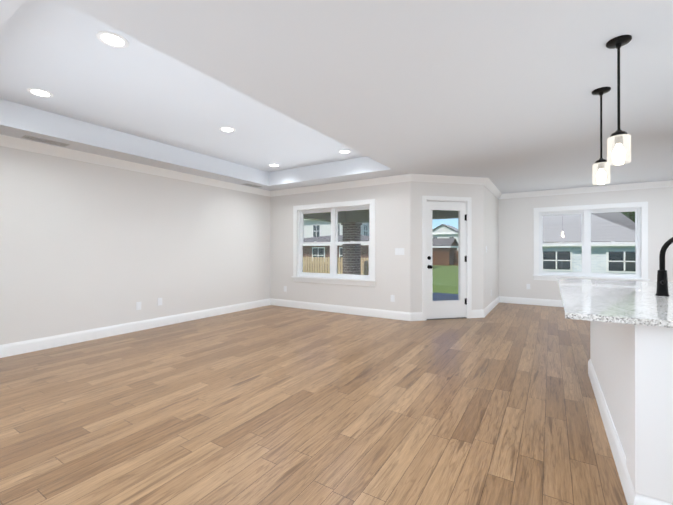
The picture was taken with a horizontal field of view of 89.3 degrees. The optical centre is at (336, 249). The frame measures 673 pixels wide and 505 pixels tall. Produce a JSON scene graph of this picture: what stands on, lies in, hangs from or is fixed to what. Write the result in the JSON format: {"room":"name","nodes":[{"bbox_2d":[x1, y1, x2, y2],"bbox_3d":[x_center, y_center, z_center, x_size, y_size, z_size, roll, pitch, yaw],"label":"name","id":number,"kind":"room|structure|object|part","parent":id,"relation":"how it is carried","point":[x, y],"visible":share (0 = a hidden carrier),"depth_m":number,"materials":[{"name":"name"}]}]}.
{"room":"empty living room","nodes":[
{"label":"empty living room","id":0,"kind":"room"},
{"bbox_2d":[0,146,269,344],"bbox_3d":[-3.816,-0.024,3.719,0.150,2.440,9.020,0,0,32],"label":"wall","id":1,"kind":"structure","parent":0,"point":[86,246],"depth_m":4.73,"materials":[{"name":"beige paint"}]},
{"bbox_2d":[0,298,271,357],"bbox_3d":[-3.738,1.126,3.685,0.016,0.140,8.690,0,0,32],"label":"baseboard","id":2,"kind":"structure","parent":1,"relation":"attached to","point":[20,347],"depth_m":4.72,"materials":[{"name":"white wood"}]},
{"bbox_2d":[136,302,140,309],"bbox_3d":[-2.907,0.834,5.012,0.008,0.116,0.072,0,0,32],"label":"electrical outlet","id":3,"kind":"object","parent":1,"relation":"attached to","point":[138,305],"visible":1,"depth_m":5.00,"materials":[{"name":"white plastic"}]},
{"bbox_2d":[0,302,627,504],"bbox_3d":[0.892,1.234,2.514,9.300,0.080,11.900,0,0,32],"label":"floor","id":4,"kind":"structure","parent":0,"point":[283,405],"depth_m":2.44,"materials":[{"name":"brown wood"}]},
{"bbox_2d":[427,317,466,319],"bbox_3d":[1.874,1.204,5.926,0.766,0.032,0.180,0,0,-13],"label":"threshold","id":5,"kind":"object","parent":4,"relation":"on","point":[447,318],"visible":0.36,"depth_m":5.84,"materials":[{"name":"metal"}]},
{"bbox_2d":[588,322,672,504],"bbox_3d":[2.243,0.757,2.140,0.913,0.872,2.151,0,0,32],"label":"kitchen island","id":6,"kind":"object","parent":4,"relation":"on","point":[630,367],"depth_m":1.47,"materials":[{"name":"white paint"}]},
{"bbox_2d":[557,278,672,329],"bbox_3d":[1.937,0.307,2.355,0.660,0.028,2.260,0,0,32],"label":"island countertop","id":7,"kind":"structure","parent":6,"relation":"on","point":[593,300],"depth_m":1.87,"materials":[{"name":"white stone"}]},
{"bbox_2d":[655,237,672,295],"bbox_3d":[2.147,0.096,2.065,0.310,0.393,0.113,0,0,32],"label":"faucet","id":8,"kind":"object","parent":7,"relation":"on","point":[662,284],"visible":1,"depth_m":2.14,"materials":[{"name":"black metal"}]},
{"bbox_2d":[0,0,672,193],"bbox_3d":[0.903,-1.456,2.536,9.400,0.420,12.040,0,0,32],"label":"ceiling","id":9,"kind":"structure","parent":0,"point":[497,93],"depth_m":2.79,"materials":[{"name":"paint"}]},
{"bbox_2d":[27,88,53,97],"bbox_3d":[-2.849,-1.502,3.278,0.196,0.006,0.196,0,0,32],"label":"recessed light","id":10,"kind":"object","parent":9,"relation":"in","point":[40,92],"visible":1,"depth_m":3.27,"materials":[{"name":"white plastic"}]},
{"bbox_2d":[21,135,69,146],"bbox_3d":[-3.334,-1.240,3.914,0.146,0.007,0.396,0,0,32],"label":"ceiling vent","id":11,"kind":"object","parent":9,"relation":"in","point":[45,141],"visible":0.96,"depth_m":3.90,"materials":[{"name":"white metal"}]},
{"bbox_2d":[96,31,128,47],"bbox_3d":[-1.609,-1.503,2.451,0.196,0.006,0.196,0,0,32],"label":"recessed light","id":12,"kind":"object","parent":9,"relation":"in","point":[112,39],"visible":1,"depth_m":2.44,"materials":[{"name":"white plastic"}]},
{"bbox_2d":[219,127,234,131],"bbox_3d":[-1.371,-1.500,4.274,0.196,0.006,0.196,0,0,32],"label":"recessed light","id":13,"kind":"object","parent":9,"relation":"in","point":[226,129],"visible":1,"depth_m":4.27,"materials":[{"name":"white plastic"}]},
{"bbox_2d":[242,183,261,187],"bbox_3d":[-1.635,-1.235,6.614,0.146,0.007,0.396,0,0,32],"label":"ceiling vent","id":14,"kind":"object","parent":9,"relation":"in","point":[252,185],"visible":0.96,"depth_m":6.60,"materials":[{"name":"white metal"}]},
{"bbox_2d":[338,150,350,153],"bbox_3d":[0.127,-1.498,5.246,0.196,0.006,0.196,0,0,32],"label":"recessed light","id":15,"kind":"object","parent":9,"relation":"in","point":[344,151],"visible":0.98,"depth_m":5.23,"materials":[{"name":"white plastic"}]},
{"bbox_2d":[591,87,610,184],"bbox_3d":[2.075,-0.879,2.671,0.122,0.732,0.122,0,0,32],"label":"pendant light","id":16,"kind":"object","parent":9,"relation":"hanging from","point":[600,164],"visible":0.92,"depth_m":2.66,"materials":[{"name":"white glass"}]},
{"bbox_3d":[2.075,-0.592,2.671,0.113,0.158,0.113,0,0,32],"label":"lamp shade","id":17,"kind":"part","parent":16,"relation":"part of","materials":[{"name":"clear glass"}]},
{"bbox_3d":[2.075,-0.582,2.671,0.062,0.091,0.062,0,0,32],"label":"bulb","id":18,"kind":"part","parent":16,"relation":"part of","materials":[{"name":"white glass"}]},
{"bbox_2d":[606,35,631,164],"bbox_3d":[1.690,-0.880,2.040,0.122,0.732,0.122,0,0,32],"label":"pendant light","id":19,"kind":"object","parent":9,"relation":"hanging from","point":[618,151],"visible":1,"depth_m":2.03,"materials":[{"name":"white glass"}]},
{"bbox_3d":[1.690,-0.584,2.039,0.062,0.091,0.062,0,0,32],"label":"bulb","id":20,"kind":"part","parent":19,"relation":"part of","materials":[{"name":"white glass"}]},
{"bbox_3d":[1.690,-0.593,2.039,0.113,0.158,0.113,0,0,32],"label":"lamp shade","id":21,"kind":"part","parent":19,"relation":"part of","materials":[{"name":"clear glass"}]},
{"bbox_2d":[270,181,410,312],"bbox_3d":[-0.121,-0.018,6.633,3.300,2.440,0.150,0,0,32],"label":"wall","id":22,"kind":"structure","parent":0,"point":[392,228],"depth_m":6.15,"materials":[{"name":"beige paint"}]},
{"bbox_2d":[292,199,375,285],"bbox_3d":[-0.070,-0.114,6.573,1.890,1.550,0.198,0,0,32],"label":"window","id":23,"kind":"structure","parent":22,"relation":"in","point":[333,276],"depth_m":6.56,"materials":[{"name":"white plastic"}]},
{"bbox_3d":[-0.049,-0.126,6.607,1.526,1.201,0.034,0,0,32],"label":"glass","id":24,"kind":"part","parent":23,"relation":"part of","materials":[{"name":"clear glass"}]},
{"bbox_2d":[395,248,403,254],"bbox_3d":[1.072,0.040,5.787,0.165,0.116,0.012,0,0,32],"label":"light switch","id":25,"kind":"object","parent":22,"relation":"attached to","point":[399,251],"visible":1,"depth_m":5.79,"materials":[{"name":"white plastic"}]},
{"bbox_2d":[410,181,482,312],"bbox_3d":[1.895,-0.020,5.918,1.386,2.440,0.150,0,0,-13],"label":"wall","id":26,"kind":"structure","parent":0,"point":[418,190],"depth_m":5.81,"materials":[{"name":"beige paint"}]},
{"bbox_2d":[426,201,466,318],"bbox_3d":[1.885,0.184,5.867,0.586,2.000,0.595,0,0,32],"label":"door","id":27,"kind":"structure","parent":26,"relation":"in","point":[445,308],"depth_m":5.88,"materials":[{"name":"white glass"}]},
{"bbox_3d":[1.884,0.109,5.884,0.403,1.596,0.403,0,0,32],"label":"glass","id":28,"kind":"part","parent":27,"relation":"part of","materials":[{"name":"clear glass"}]},
{"bbox_2d":[422,196,471,320],"bbox_3d":[1.879,0.150,5.904,0.926,2.100,0.170,0,0,-13],"label":"door frame","id":29,"kind":"structure","parent":26,"relation":"attached to","point":[468,200],"depth_m":5.88,"materials":[{"name":"white wood"}]},
{"bbox_2d":[483,185,498,308],"bbox_3d":[3.107,-0.018,6.965,0.150,2.440,2.190,0,0,32],"label":"wall","id":30,"kind":"structure","parent":0,"point":[491,243],"depth_m":6.70,"materials":[{"name":"beige paint"}]},
{"bbox_2d":[0,134,672,198],"bbox_3d":[0.903,-1.194,2.536,9.100,0.105,11.740,0,0,32],"label":"crown molding","id":31,"kind":"structure","parent":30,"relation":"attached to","point":[62,152],"depth_m":5.88,"materials":[{"name":"white wood"}]},
{"bbox_2d":[480,296,499,317],"bbox_3d":[3.068,1.132,6.765,0.036,0.140,2.187,0,0,32],"label":"baseboard","id":32,"kind":"structure","parent":30,"relation":"attached to","point":[483,312],"depth_m":6.48,"materials":[{"name":"white wood"}]},
{"bbox_2d":[498,187,672,299],"bbox_3d":[5.817,-0.019,6.465,5.270,2.440,0.150,0,0,32],"label":"wall","id":33,"kind":"structure","parent":0,"point":[516,241],"depth_m":7.29,"materials":[{"name":"beige paint"}]},
{"bbox_2d":[500,296,562,306],"bbox_3d":[5.756,1.131,6.403,4.930,0.140,0.016,0,0,32],"label":"baseboard","id":34,"kind":"structure","parent":33,"relation":"attached to","point":[516,300],"depth_m":7.36,"materials":[{"name":"white wood"}]},
{"bbox_2d":[533,202,649,280],"bbox_3d":[5.068,-0.113,6.908,1.890,1.550,0.198,0,0,32],"label":"window","id":35,"kind":"structure","parent":33,"relation":"in","point":[640,209],"depth_m":6.88,"materials":[{"name":"white plastic"}]},
{"bbox_3d":[5.089,-0.125,6.942,1.526,1.201,0.034,0,0,32],"label":"glass","id":36,"kind":"part","parent":35,"relation":"part of","materials":[{"name":"clear glass"}]},
{"bbox_2d":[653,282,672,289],"bbox_3d":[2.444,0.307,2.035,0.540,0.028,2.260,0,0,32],"label":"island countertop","id":37,"kind":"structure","parent":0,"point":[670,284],"depth_m":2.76,"materials":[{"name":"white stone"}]},
{"label":"outside","id":38,"kind":"structure","parent":0,"visible":0},
{"bbox_2d":[312,265,457,293],"bbox_3d":[37.123,1.751,59.053,300.000,0.200,300.000,0,0,32],"label":"lawn","id":39,"kind":"structure","parent":38,"point":[450,272],"depth_m":18.26,"materials":[{"name":"green plant"}]},
{"bbox_2d":[303,256,368,274],"bbox_3d":[-3.459,0.951,16.859,14.345,1.240,0.145,0,0,32],"label":"fence","id":40,"kind":"object","parent":39,"relation":"on","point":[318,263],"depth_m":15.01,"materials":[{"name":"brown wood"}]},
{"bbox_2d":[304,219,368,237],"bbox_3d":[-1.175,-2.473,48.898,14.700,8.210,10.700,0,0,32],"label":"house","id":41,"kind":"structure","parent":39,"relation":"on","point":[321,228],"depth_m":43.63,"materials":[{"name":"white"}]},
{"bbox_2d":[364,260,368,274],"bbox_3d":[1.761,0.941,11.364,0.145,1.240,3.385,0,0,32],"label":"fence","id":42,"kind":"object","parent":39,"relation":"on","point":[366,264],"depth_m":10.08,"materials":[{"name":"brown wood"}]},
{"bbox_2d":[303,235,432,270],"bbox_3d":[0.641,0.690,29.435,12.500,3.810,9.700,0,0,32],"label":"house","id":43,"kind":"structure","parent":39,"relation":"on","point":[364,254],"depth_m":25.26,"materials":[{"name":"brown brick"}]},
{"bbox_2d":[432,224,457,250],"bbox_3d":[32.137,-2.629,98.827,9.900,8.710,10.700,0,0,32],"label":"house","id":44,"kind":"structure","parent":39,"relation":"on","point":[435,232],"depth_m":94.47,"materials":[{"name":"white"}]},
{"bbox_2d":[432,238,457,265],"bbox_3d":[10.380,0.251,35.241,3.700,2.710,3.600,0,0,32],"label":"shed","id":45,"kind":"object","parent":39,"relation":"on","point":[449,254],"depth_m":33.60,"materials":[{"name":"brown wood"}]},
{"bbox_2d":[433,292,457,300],"bbox_3d":[1.355,1.395,8.207,4.120,0.320,4.070,0,0,32],"label":"porch","id":46,"kind":"object","parent":39,"relation":"on","point":[452,296],"depth_m":8.70,"materials":[{"name":"concrete"}]},
{"bbox_2d":[341,222,361,274],"bbox_3d":[0.437,0.238,9.886,0.720,2.000,0.410,0,0,32],"label":"porch column","id":47,"kind":"structure","parent":46,"relation":"on","point":[355,266],"depth_m":9.74,"materials":[{"name":"brick"}]},
{"bbox_2d":[304,210,457,222],"bbox_3d":[1.097,-0.984,7.801,4.120,0.435,3.100,0,0,32],"label":"beam","id":48,"kind":"structure","parent":47,"relation":"on","point":[362,218],"depth_m":9.10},
{"bbox_2d":[454,250,457,265],"bbox_3d":[12.129,0.867,33.043,1.490,1.470,0.145,0,0,32],"label":"fence","id":49,"kind":"object","parent":39,"relation":"on","point":[455,259],"depth_m":33.27,"materials":[{"name":"brown wood"}]},
{"bbox_2d":[542,212,635,273],"bbox_3d":[12.601,-0.603,20.138,7.510,6.460,10.360,0,0,32],"label":"house","id":50,"kind":"structure","parent":39,"relation":"on","point":[575,248],"depth_m":15.41,"materials":[{"name":"paint"}]},
{"bbox_2d":[629,211,634,222],"bbox_3d":[22.713,-2.856,24.343,6.388,10.982,7.790,0,0,32],"label":"tree","id":51,"kind":"object","parent":39,"relation":"on","point":[632,214],"depth_m":24.01,"materials":[{"name":"green plant"}]}
]}

